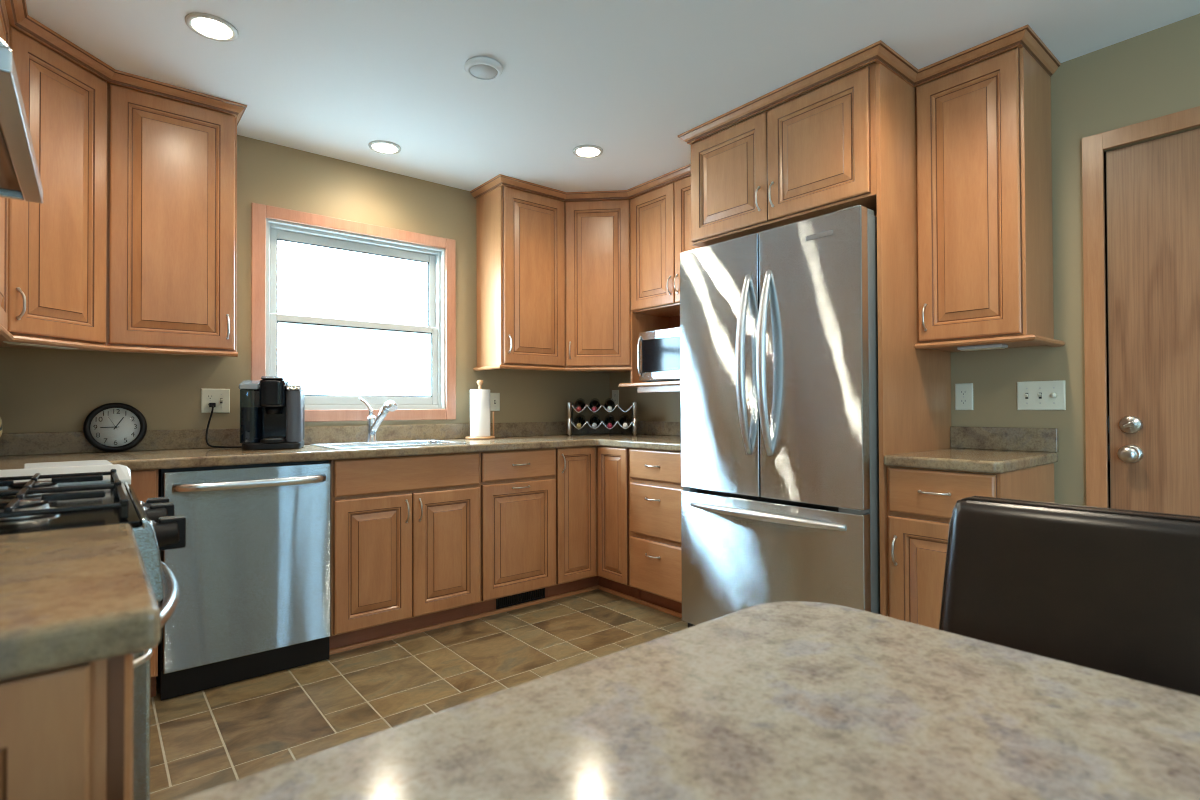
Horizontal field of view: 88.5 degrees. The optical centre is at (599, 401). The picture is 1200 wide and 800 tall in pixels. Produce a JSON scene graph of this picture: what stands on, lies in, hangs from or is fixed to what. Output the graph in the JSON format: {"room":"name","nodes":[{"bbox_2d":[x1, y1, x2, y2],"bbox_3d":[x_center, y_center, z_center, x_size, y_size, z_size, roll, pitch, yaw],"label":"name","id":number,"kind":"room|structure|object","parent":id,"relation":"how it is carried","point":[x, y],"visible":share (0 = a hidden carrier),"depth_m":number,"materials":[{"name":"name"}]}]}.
{"room":"kitchen","nodes":[
{"label":"kitchen","id":0,"kind":"room"},
{"bbox_2d":[0,135,609,432],"bbox_3d":[-1.316,-0.081,3.447,3.695,2.440,0.120,0,-1,-39],"label":"wall","id":1,"kind":"structure","parent":0,"point":[42,390],"depth_m":3.12,"materials":[{"name":"beige paint"}]},
{"bbox_2d":[0,24,106,350],"bbox_3d":[-2.206,-0.752,2.266,0.610,1.060,0.581,0,-1,-39],"label":"upper cabinet","id":2,"kind":"object","parent":1,"relation":"attached to","point":[57,246],"visible":0.88,"depth_m":2.25,"materials":[{"name":"brown wood"}]},
{"bbox_2d":[3,341,75,348],"bbox_3d":[-2.086,-0.214,2.314,0.070,0.015,0.240,0,-1,6],"label":"light","id":3,"kind":"object","parent":2,"relation":"attached to","point":[16,343],"visible":0.3,"depth_m":2.27,"materials":[{"name":"grey plastic"}]},
{"bbox_2d":[105,82,236,351],"bbox_3d":[-1.872,-0.749,2.695,0.455,1.060,0.345,0,-1,-39],"label":"upper cabinet","id":4,"kind":"object","parent":1,"relation":"attached to","point":[171,232],"visible":0.91,"depth_m":2.57,"materials":[{"name":"brown wood"}]},
{"bbox_2d":[0,324,237,356],"bbox_3d":[-1.762,-0.215,2.056,0.482,0.022,1.324,0,-1,-6],"label":"rail","id":5,"kind":"object","parent":4,"relation":"attached to","point":[5,335],"visible":1,"depth_m":2.41,"materials":[{"name":"brown wood"}]},
{"bbox_2d":[4,0,246,124],"bbox_3d":[-1.591,-1.295,1.853,0.615,0.040,2.295,0,-1,-18],"label":"crown molding","id":6,"kind":"structure","parent":4,"relation":"attached to","point":[18,17],"depth_m":2.40,"materials":[{"name":"brown wood"}]},
{"bbox_2d":[201,388,229,412],"bbox_3d":[-1.829,-0.003,2.933,0.118,0.116,0.018,0,-1,-39],"label":"outlet plate","id":7,"kind":"object","parent":1,"relation":"attached to","point":[221,397],"visible":0.95,"depth_m":2.94,"materials":[{"name":"beige"}]},
{"bbox_2d":[206,394,213,399],"bbox_3d":[-1.848,-0.023,2.921,0.033,0.028,0.002,0,-1,-39],"label":"receptacle","id":8,"kind":"object","parent":7,"relation":"attached to","point":[208,396],"depth_m":2.92,"materials":[{"name":"grey plastic"}]},
{"bbox_2d":[251,203,455,421],"bbox_3d":[-1.329,-0.436,3.421,1.090,1.086,0.121,0,-1,-39],"label":"window","id":9,"kind":"structure","parent":1,"relation":"in","point":[266,232],"depth_m":3.39,"materials":[{"name":"grey plastic"}]},
{"bbox_2d":[490,393,499,410],"bbox_3d":[-0.680,0.002,3.880,0.118,0.116,0.018,0,-1,-39],"label":"outlet plate","id":10,"kind":"object","parent":1,"relation":"attached to","point":[494,397],"visible":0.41,"depth_m":3.90,"materials":[{"name":"beige plastic"}]},
{"bbox_2d":[476,185,564,367],"bbox_3d":[-0.481,-0.742,3.840,0.458,1.060,0.345,0,-1,-39],"label":"upper cabinet","id":11,"kind":"object","parent":1,"relation":"attached to","point":[520,233],"visible":0.97,"depth_m":3.71,"materials":[{"name":"brown wood"}]},
{"bbox_2d":[470,164,690,200],"bbox_3d":[-0.048,-1.282,3.647,1.545,0.040,0.480,0,-1,14],"label":"crown molding","id":12,"kind":"structure","parent":11,"relation":"attached to","point":[499,180],"depth_m":3.71,"materials":[{"name":"brown wood"}]},
{"bbox_2d":[564,198,631,372],"bbox_3d":[0.015,-0.741,4.083,0.633,1.060,0.600,0,-1,-39],"label":"upper cabinet","id":13,"kind":"object","parent":1,"relation":"attached to","point":[597,238],"visible":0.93,"depth_m":3.85,"materials":[{"name":"brown wood"}]},
{"bbox_2d":[473,365,631,370],"bbox_3d":[-0.281,-0.203,3.736,0.983,0.022,0.282,0,-1,-7],"label":"rail","id":14,"kind":"object","parent":13,"relation":"attached to","point":[493,366],"visible":1,"depth_m":3.80,"materials":[{"name":"brown wood"}]},
{"bbox_2d":[150,589,687,799],"bbox_3d":[0.837,1.127,0.826,3.695,0.050,6.836,0,-1,-39],"label":"floor","id":15,"kind":"structure","parent":0,"point":[200,741],"depth_m":2.42,"materials":[{"name":"tile"}]},
{"bbox_2d":[0,649,152,799],"bbox_3d":[-0.814,0.669,0.586,0.627,0.874,0.548,0,-1,-39],"label":"base cabinet","id":16,"kind":"object","parent":15,"relation":"on","point":[66,733],"visible":0.5,"depth_m":0.53,"materials":[{"name":"brown wood"}]},
{"bbox_2d":[0,523,160,679],"bbox_3d":[-0.819,0.165,0.584,0.621,0.130,0.558,0,-1,-39],"label":"countertop","id":17,"kind":"structure","parent":16,"relation":"on","point":[72,596],"depth_m":0.59,"materials":[{"name":"beige stone"}]},
{"bbox_2d":[0,464,185,799],"bbox_3d":[-1.198,0.635,1.128,0.714,0.957,0.760,0,-1,-39],"label":"gas range","id":18,"kind":"object","parent":15,"relation":"on","point":[52,498],"visible":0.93,"depth_m":1.09,"materials":[{"name":"silver metal"}]},
{"bbox_2d":[0,464,139,534],"bbox_3d":[-1.228,0.182,1.109,0.639,0.052,0.760,0,-1,-39],"label":"cooktop","id":19,"kind":"object","parent":18,"relation":"in","point":[52,498],"depth_m":1.14,"materials":[{"name":"black"}]},
{"bbox_2d":[131,469,157,696],"bbox_3d":[-1.880,0.689,1.981,0.762,0.874,1.404,0,-1,-39],"label":"base cabinet","id":20,"kind":"object","parent":15,"relation":"on","point":[144,483],"visible":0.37,"depth_m":2.28,"materials":[{"name":"brown wood"}]},
{"bbox_2d":[0,421,680,470],"bbox_3d":[-0.828,0.190,2.853,3.493,0.130,1.408,0,-1,-39],"label":"countertop","id":21,"kind":"structure","parent":20,"relation":"on","point":[182,448],"depth_m":2.88,"materials":[{"name":"beige stone"}]},
{"bbox_2d":[0,417,2,436],"bbox_3d":[-2.320,0.089,2.273,0.166,0.250,0.166,0,-1,-39],"label":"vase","id":22,"kind":"object","parent":21,"relation":"on","point":[1,430],"visible":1,"depth_m":2.31,"materials":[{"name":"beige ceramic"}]},
{"bbox_2d":[24,460,112,468],"bbox_3d":[-1.669,0.202,1.935,0.205,0.012,0.260,0,-1,-43],"label":"cutting board","id":23,"kind":"object","parent":21,"relation":"on","point":[87,462],"visible":0.56,"depth_m":1.92,"materials":[{"name":"white"}]},
{"bbox_2d":[83,403,146,451],"bbox_3d":[-2.089,0.112,2.658,0.218,0.214,0.074,0,-1,-35],"label":"wall clock","id":24,"kind":"object","parent":21,"relation":"on","point":[110,427],"visible":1,"depth_m":2.65,"materials":[{"name":"black plastic"}]},
{"bbox_2d":[205,376,304,449],"bbox_3d":[-1.607,0.053,2.855,0.418,0.330,0.309,0,-1,-22],"label":"coffee maker","id":25,"kind":"object","parent":21,"relation":"on","point":[272,408],"visible":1,"depth_m":2.79,"materials":[{"name":"black plastic"}]},
{"bbox_2d":[260,438,285,442],"bbox_3d":[-1.489,0.178,2.813,0.100,0.015,0.144,0,-1,-22],"label":"drip tray","id":26,"kind":"object","parent":25,"relation":"on","point":[262,440],"depth_m":2.76,"materials":[{"name":"silver metal"}]},
{"bbox_2d":[359,397,397,441],"bbox_3d":[-1.159,0.095,3.248,0.271,0.238,0.064,-1,-1,33],"label":"faucet","id":27,"kind":"object","parent":21,"relation":"on","point":[373,423],"visible":1,"depth_m":3.25,"materials":[{"name":"silver metal"}]},
{"bbox_2d":[310,439,465,448],"bbox_3d":[-1.081,0.301,3.161,0.660,0.176,0.454,0,-1,-39],"label":"sink","id":28,"kind":"object","parent":21,"relation":"in","point":[345,445],"visible":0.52,"depth_m":3.20,"materials":[{"name":"silver metal"}]},
{"bbox_2d":[465,380,494,438],"bbox_3d":[-0.718,0.046,3.690,0.176,0.354,0.176,0,-1,-39],"label":"paper towel holder","id":29,"kind":"object","parent":21,"relation":"on","point":[479,382],"visible":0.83,"depth_m":3.67,"materials":[{"name":"brown wood"}]},
{"bbox_2d":[470,389,489,436],"bbox_3d":[-0.718,0.069,3.690,0.120,0.279,0.120,0,-1,-39],"label":"paper towel roll","id":30,"kind":"object","parent":29,"relation":"on","point":[479,398],"visible":0.99,"depth_m":3.64,"materials":[{"name":"white paper"}]},
{"bbox_2d":[567,402,636,435],"bbox_3d":[0.014,0.113,4.093,0.452,0.222,0.186,0,-1,1],"label":"wine rack","id":31,"kind":"object","parent":21,"relation":"on","point":[570,423],"visible":0.94,"depth_m":4.01,"materials":[{"name":"silver metal"}]},
{"bbox_2d":[574,414,585,428],"bbox_3d":[-0.136,0.131,4.113,0.072,0.090,0.274,0,-1,1],"label":"wine bottle","id":32,"kind":"object","parent":31,"relation":"in","point":[580,419],"visible":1,"depth_m":4.10,"materials":[{"name":"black glass"}]},
{"bbox_2d":[574,398,585,411],"bbox_3d":[-0.137,0.021,4.114,0.072,0.090,0.274,0,-1,1],"label":"wine bottle","id":33,"kind":"object","parent":31,"relation":"in","point":[580,403],"visible":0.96,"depth_m":4.10,"materials":[{"name":"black glass"}]},
{"bbox_2d":[589,414,599,428],"bbox_3d":[-0.036,0.131,4.112,0.072,0.090,0.274,0,-1,1],"label":"wine bottle","id":34,"kind":"object","parent":31,"relation":"in","point":[594,421],"visible":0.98,"depth_m":4.10,"materials":[{"name":"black glass"}]},
{"bbox_2d":[589,398,599,410],"bbox_3d":[-0.036,0.021,4.113,0.072,0.090,0.274,0,-1,1],"label":"wine bottle","id":35,"kind":"object","parent":31,"relation":"in","point":[594,404],"visible":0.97,"depth_m":4.10,"materials":[{"name":"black glass"}]},
{"bbox_2d":[604,414,614,427],"bbox_3d":[0.065,0.131,4.111,0.072,0.090,0.274,0,-1,1],"label":"wine bottle","id":36,"kind":"object","parent":31,"relation":"in","point":[609,420],"visible":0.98,"depth_m":4.10,"materials":[{"name":"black glass"}]},
{"bbox_2d":[604,398,614,410],"bbox_3d":[0.065,0.021,4.112,0.072,0.090,0.274,0,-1,1],"label":"wine bottle","id":37,"kind":"object","parent":31,"relation":"in","point":[609,404],"visible":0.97,"depth_m":4.10,"materials":[{"name":"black glass"}]},
{"bbox_2d":[619,414,629,427],"bbox_3d":[0.165,0.130,4.110,0.072,0.090,0.274,0,-1,1],"label":"wine bottle","id":38,"kind":"object","parent":31,"relation":"in","point":[624,420],"visible":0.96,"depth_m":4.10,"materials":[{"name":"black glass"}]},
{"bbox_2d":[156,460,330,699],"bbox_3d":[-1.565,0.695,2.690,0.605,0.869,0.626,0,-1,-39],"label":"dishwasher","id":39,"kind":"object","parent":15,"relation":"on","point":[252,572],"visible":0.98,"depth_m":2.48,"materials":[{"name":"silver metal"}]},
{"bbox_2d":[329,452,479,649],"bbox_3d":[-1.069,0.698,3.144,0.728,0.874,0.634,0,-1,-39],"label":"base cabinet","id":40,"kind":"object","parent":15,"relation":"on","point":[405,530],"visible":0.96,"depth_m":2.90,"materials":[{"name":"brown wood"}]},
{"bbox_2d":[329,585,681,654],"bbox_3d":[-0.347,1.121,2.933,1.571,0.018,0.844,0,-1,-39],"label":"trim","id":41,"kind":"structure","parent":15,"relation":"on","point":[665,610],"depth_m":3.25,"materials":[{"name":"brown wood"}]},
{"bbox_2d":[473,448,555,614],"bbox_3d":[-0.605,0.700,3.526,0.472,0.874,0.634,0,-1,-39],"label":"base cabinet","id":42,"kind":"object","parent":15,"relation":"on","point":[518,503],"visible":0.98,"depth_m":3.29,"materials":[{"name":"brown wood"}]},
{"bbox_2d":[496,588,544,608],"bbox_3d":[-0.434,1.081,3.404,0.315,0.066,0.006,0,-1,-39],"label":"floor register","id":43,"kind":"object","parent":42,"relation":"attached to","point":[520,598],"visible":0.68,"depth_m":3.40,"materials":[{"name":"black plastic"}]},
{"bbox_2d":[548,446,639,598],"bbox_3d":[0.003,0.701,3.873,0.908,0.874,0.878,0,-1,-39],"label":"base cabinet","id":44,"kind":"object","parent":15,"relation":"on","point":[592,483],"visible":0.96,"depth_m":3.54,"materials":[{"name":"brown wood"}]},
{"bbox_2d":[630,448,683,613],"bbox_3d":[0.530,0.694,3.423,0.634,0.874,0.485,0,-1,-39],"label":"base cabinet","id":45,"kind":"object","parent":15,"relation":"on","point":[655,475],"visible":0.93,"depth_m":3.26,"materials":[{"name":"brown wood"}]},
{"bbox_2d":[180,601,1199,799],"bbox_3d":[0.207,0.721,0.107,1.599,0.752,1.418,0,-1,-39],"label":"table","id":46,"kind":"object","parent":15,"relation":"on","point":[782,700],"visible":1,"depth_m":0.65,"materials":[{"name":"stone"}]},
{"bbox_2d":[680,205,879,627],"bbox_3d":[0.919,0.187,2.821,0.778,1.837,0.914,0,-1,-39],"label":"refrigerator","id":47,"kind":"object","parent":15,"relation":"on","point":[779,325],"visible":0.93,"depth_m":2.53,"materials":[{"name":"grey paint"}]},
{"bbox_2d":[887,463,1054,628],"bbox_3d":[1.414,0.679,2.350,0.634,0.874,0.378,0,-1,-39],"label":"base cabinet","id":48,"kind":"object","parent":15,"relation":"on","point":[921,502],"visible":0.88,"depth_m":2.21,"materials":[{"name":"brown wood"}]},
{"bbox_2d":[884,426,1058,472],"bbox_3d":[1.429,0.173,2.361,0.635,0.134,0.388,0,-1,-39],"label":"countertop","id":49,"kind":"structure","parent":48,"relation":"on","point":[973,449],"depth_m":2.41,"materials":[{"name":"beige stone"}]},
{"bbox_2d":[939,496,1199,695],"bbox_3d":[0.677,0.645,0.904,0.589,0.916,0.480,0,-1,-41],"label":"dining chair","id":50,"kind":"object","parent":15,"relation":"on","point":[1109,590],"visible":0.47,"depth_m":1.05,"materials":[{"name":"brown leather"}]},
{"bbox_2d":[4,0,1199,191],"bbox_3d":[0.827,-1.368,0.853,3.695,0.060,6.836,0,-1,-39],"label":"ceiling","id":51,"kind":"structure","parent":0,"point":[329,78],"depth_m":2.34,"materials":[{"name":"white paint"}]},
{"bbox_2d":[185,12,237,41],"bbox_3d":[-1.361,-1.309,2.162,0.160,0.010,0.160,0,-1,-39],"label":"recessed light","id":52,"kind":"object","parent":51,"relation":"in","point":[209,26],"visible":1,"depth_m":2.15,"materials":[{"name":"grey plastic"}]},
{"bbox_2d":[368,140,400,153],"bbox_3d":[-1.102,-1.299,3.158,0.160,0.010,0.160,0,-1,-39],"label":"recessed light","id":53,"kind":"object","parent":51,"relation":"in","point":[380,146],"visible":1,"depth_m":3.14,"materials":[{"name":"grey plastic"}]},
{"bbox_2d":[464,57,502,80],"bbox_3d":[-0.458,-1.305,2.422,0.148,0.020,0.148,0,-1,-39],"label":"smoke detector","id":54,"kind":"object","parent":51,"relation":"attached to","point":[479,68],"visible":1,"depth_m":2.40,"materials":[{"name":"white paint"}]},
{"bbox_2d":[469,64,497,78],"bbox_3d":[-0.458,-1.306,2.422,0.109,0.017,0.109,0,-1,-39],"label":"grille","id":55,"kind":"object","parent":54,"relation":"attached to","point":[477,71],"depth_m":2.42,"materials":[{"name":"grey plastic"}]},
{"bbox_2d":[573,144,602,157],"bbox_3d":[-0.063,-1.303,3.217,0.160,0.010,0.160,0,-1,-39],"label":"recessed light","id":56,"kind":"object","parent":51,"relation":"in","point":[584,151],"visible":1,"depth_m":3.20,"materials":[{"name":"grey plastic"}]},
{"bbox_2d":[610,14,1199,506],"bbox_3d":[2.267,-0.112,1.957,0.140,2.440,6.736,0,-1,-39],"label":"wall","id":57,"kind":"structure","parent":0,"point":[1155,73],"depth_m":2.38,"materials":[{"name":"beige paint"}]},
{"bbox_2d":[612,390,618,405],"bbox_3d":[0.111,-0.026,4.458,0.008,0.116,0.072,0,-1,-39],"label":"outlet plate","id":58,"kind":"object","parent":57,"relation":"attached to","point":[615,393],"visible":0.9,"depth_m":4.45,"materials":[{"name":"beige plastic"}]},
{"bbox_2d":[619,381,680,392],"bbox_3d":[0.518,-0.083,3.599,0.466,0.056,0.735,0,-1,-39],"label":"wall shelf","id":59,"kind":"object","parent":57,"relation":"attached to","point":[663,386],"visible":0.56,"depth_m":3.53,"materials":[{"name":"brown wood"}]},
{"bbox_2d":[637,327,679,381],"bbox_3d":[0.533,-0.263,3.579,0.409,0.300,0.510,0,-1,-39],"label":"microwave","id":60,"kind":"object","parent":59,"relation":"on","point":[658,351],"visible":0.33,"depth_m":3.53,"materials":[{"name":"grey paint"}]},
{"bbox_2d":[630,175,700,382],"bbox_3d":[0.547,-0.695,3.642,0.372,1.167,0.760,0,-1,-39],"label":"upper cabinet","id":61,"kind":"object","parent":57,"relation":"attached to","point":[660,218],"visible":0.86,"depth_m":3.67,"materials":[{"name":"brown wood"}]},
{"bbox_2d":[691,62,950,615],"bbox_3d":[0.982,-0.083,2.871,0.675,2.412,0.956,0,-1,-39],"label":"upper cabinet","id":62,"kind":"object","parent":57,"relation":"attached to","point":[849,140],"visible":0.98,"depth_m":2.49,"materials":[{"name":"brown wood"}]},
{"bbox_2d":[678,25,1060,144],"bbox_3d":[1.093,-1.297,2.725,0.701,0.040,1.388,0,-1,-39],"label":"crown molding","id":63,"kind":"structure","parent":62,"relation":"attached to","point":[879,52],"depth_m":2.39,"materials":[{"name":"brown wood"}]},
{"bbox_2d":[955,383,972,409],"bbox_3d":[1.579,-0.020,2.674,0.008,0.116,0.072,0,-1,-39],"label":"outlet plate","id":64,"kind":"object","parent":57,"relation":"attached to","point":[963,392],"visible":1,"depth_m":2.67,"materials":[{"name":"beige plastic"}]},
{"bbox_2d":[959,389,967,395],"bbox_3d":[1.577,-0.040,2.673,0.002,0.028,0.033,0,-1,-39],"label":"receptacle","id":65,"kind":"object","parent":64,"relation":"attached to","point":[962,392],"depth_m":2.67,"materials":[{"name":"grey plastic"}]},
{"bbox_2d":[959,398,967,404],"bbox_3d":[1.577,-0.001,2.672,0.002,0.028,0.033,0,-1,-39],"label":"receptacle","id":66,"kind":"object","parent":64,"relation":"attached to","point":[962,401],"depth_m":2.67,"materials":[{"name":"grey plastic"}]},
{"bbox_2d":[916,47,1053,343],"bbox_3d":[1.521,-0.765,2.459,0.372,1.060,0.378,0,-1,-39],"label":"upper cabinet","id":67,"kind":"object","parent":57,"relation":"attached to","point":[985,236],"visible":0.89,"depth_m":2.34,"materials":[{"name":"brown wood"}]},
{"bbox_2d":[914,334,1064,351],"bbox_3d":[1.541,-0.224,2.444,0.360,0.022,0.414,0,-1,-39],"label":"rail","id":68,"kind":"object","parent":57,"relation":"attached to","point":[1022,340],"visible":0.96,"depth_m":2.34,"materials":[{"name":"brown wood"}]},
{"bbox_2d":[957,344,1007,350],"bbox_3d":[1.516,-0.213,2.444,0.070,0.015,0.160,0,-1,-39],"label":"light","id":69,"kind":"object","parent":68,"relation":"attached to","point":[991,346],"visible":0.99,"depth_m":2.42,"materials":[{"name":"grey plastic"}]},
{"bbox_2d":[960,347,1004,350],"bbox_3d":[1.516,-0.207,2.444,0.054,0.002,0.140,0,-1,-39],"label":"diffuser","id":70,"kind":"object","parent":69,"relation":"attached to","point":[961,348],"depth_m":2.44,"materials":[{"name":"beige plastic"}]},
{"bbox_2d":[950,426,1058,451],"bbox_3d":[1.665,0.154,2.557,0.021,0.094,0.388,0,-1,-39],"label":"backsplash","id":71,"kind":"structure","parent":57,"relation":"attached to","point":[990,438],"depth_m":2.54,"materials":[{"name":"beige stone"}]},
{"bbox_2d":[1017,380,1065,409],"bbox_3d":[1.753,-0.023,2.455,0.019,0.116,0.163,0,-1,-39],"label":"switch plate","id":72,"kind":"object","parent":57,"relation":"attached to","point":[1031,395],"visible":1,"depth_m":2.45,"materials":[{"name":"beige plastic"}]},
{"bbox_2d":[1082,106,1199,507],"bbox_3d":[2.181,0.051,2.014,0.117,2.117,0.931,0,-1,-39],"label":"trim","id":73,"kind":"structure","parent":57,"relation":"attached to","point":[1093,147],"depth_m":2.31,"materials":[{"name":"brown wood"}]},
{"bbox_2d":[1106,128,1199,516],"bbox_3d":[2.145,0.080,1.986,0.108,2.045,0.802,0,-1,-39],"label":"door","id":74,"kind":"structure","parent":57,"relation":"in","point":[1153,186],"depth_m":2.21,"materials":[{"name":"brown wood"}]},
{"bbox_3d":[-0.524,-0.125,-0.342,0.100,2.440,6.736,0,-1,-39],"label":"wall","id":75,"kind":"structure","parent":0,"visible":0},
{"bbox_2d":[0,0,8,329],"bbox_3d":[-1.851,-0.760,1.654,0.379,1.060,0.830,0,-1,-39],"label":"upper cabinet","id":76,"kind":"object","parent":75,"relation":"attached to","point":[4,23],"visible":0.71,"depth_m":1.98,"materials":[{"name":"brown wood"}]},
{"bbox_3d":[-1.344,-0.975,1.039,0.379,0.647,0.768,0,-1,-39],"label":"upper cabinet","id":77,"kind":"object","parent":75,"relation":"attached to","visible":0},
{"bbox_2d":[0,38,42,203],"bbox_3d":[-1.302,-0.567,1.062,0.475,0.160,0.758,0,-1,-39],"label":"range hood","id":78,"kind":"object","parent":77,"relation":"attached to","point":[20,179],"visible":1,"depth_m":1.18,"materials":[{"name":"silver metal"}]},
{"label":"outside","id":79,"kind":"structure","parent":0,"visible":0},
{"bbox_3d":[-8.368,1.969,14.869,18.000,0.150,26.364,0,-1,-39],"label":"yard","id":80,"kind":"structure","parent":79,"visible":0},
{"bbox_2d":[278,240,430,395],"bbox_3d":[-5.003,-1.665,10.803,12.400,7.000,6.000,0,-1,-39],"label":"window glass","id":81,"kind":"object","parent":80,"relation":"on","point":[314,281],"visible":0.15,"depth_m":8.75,"materials":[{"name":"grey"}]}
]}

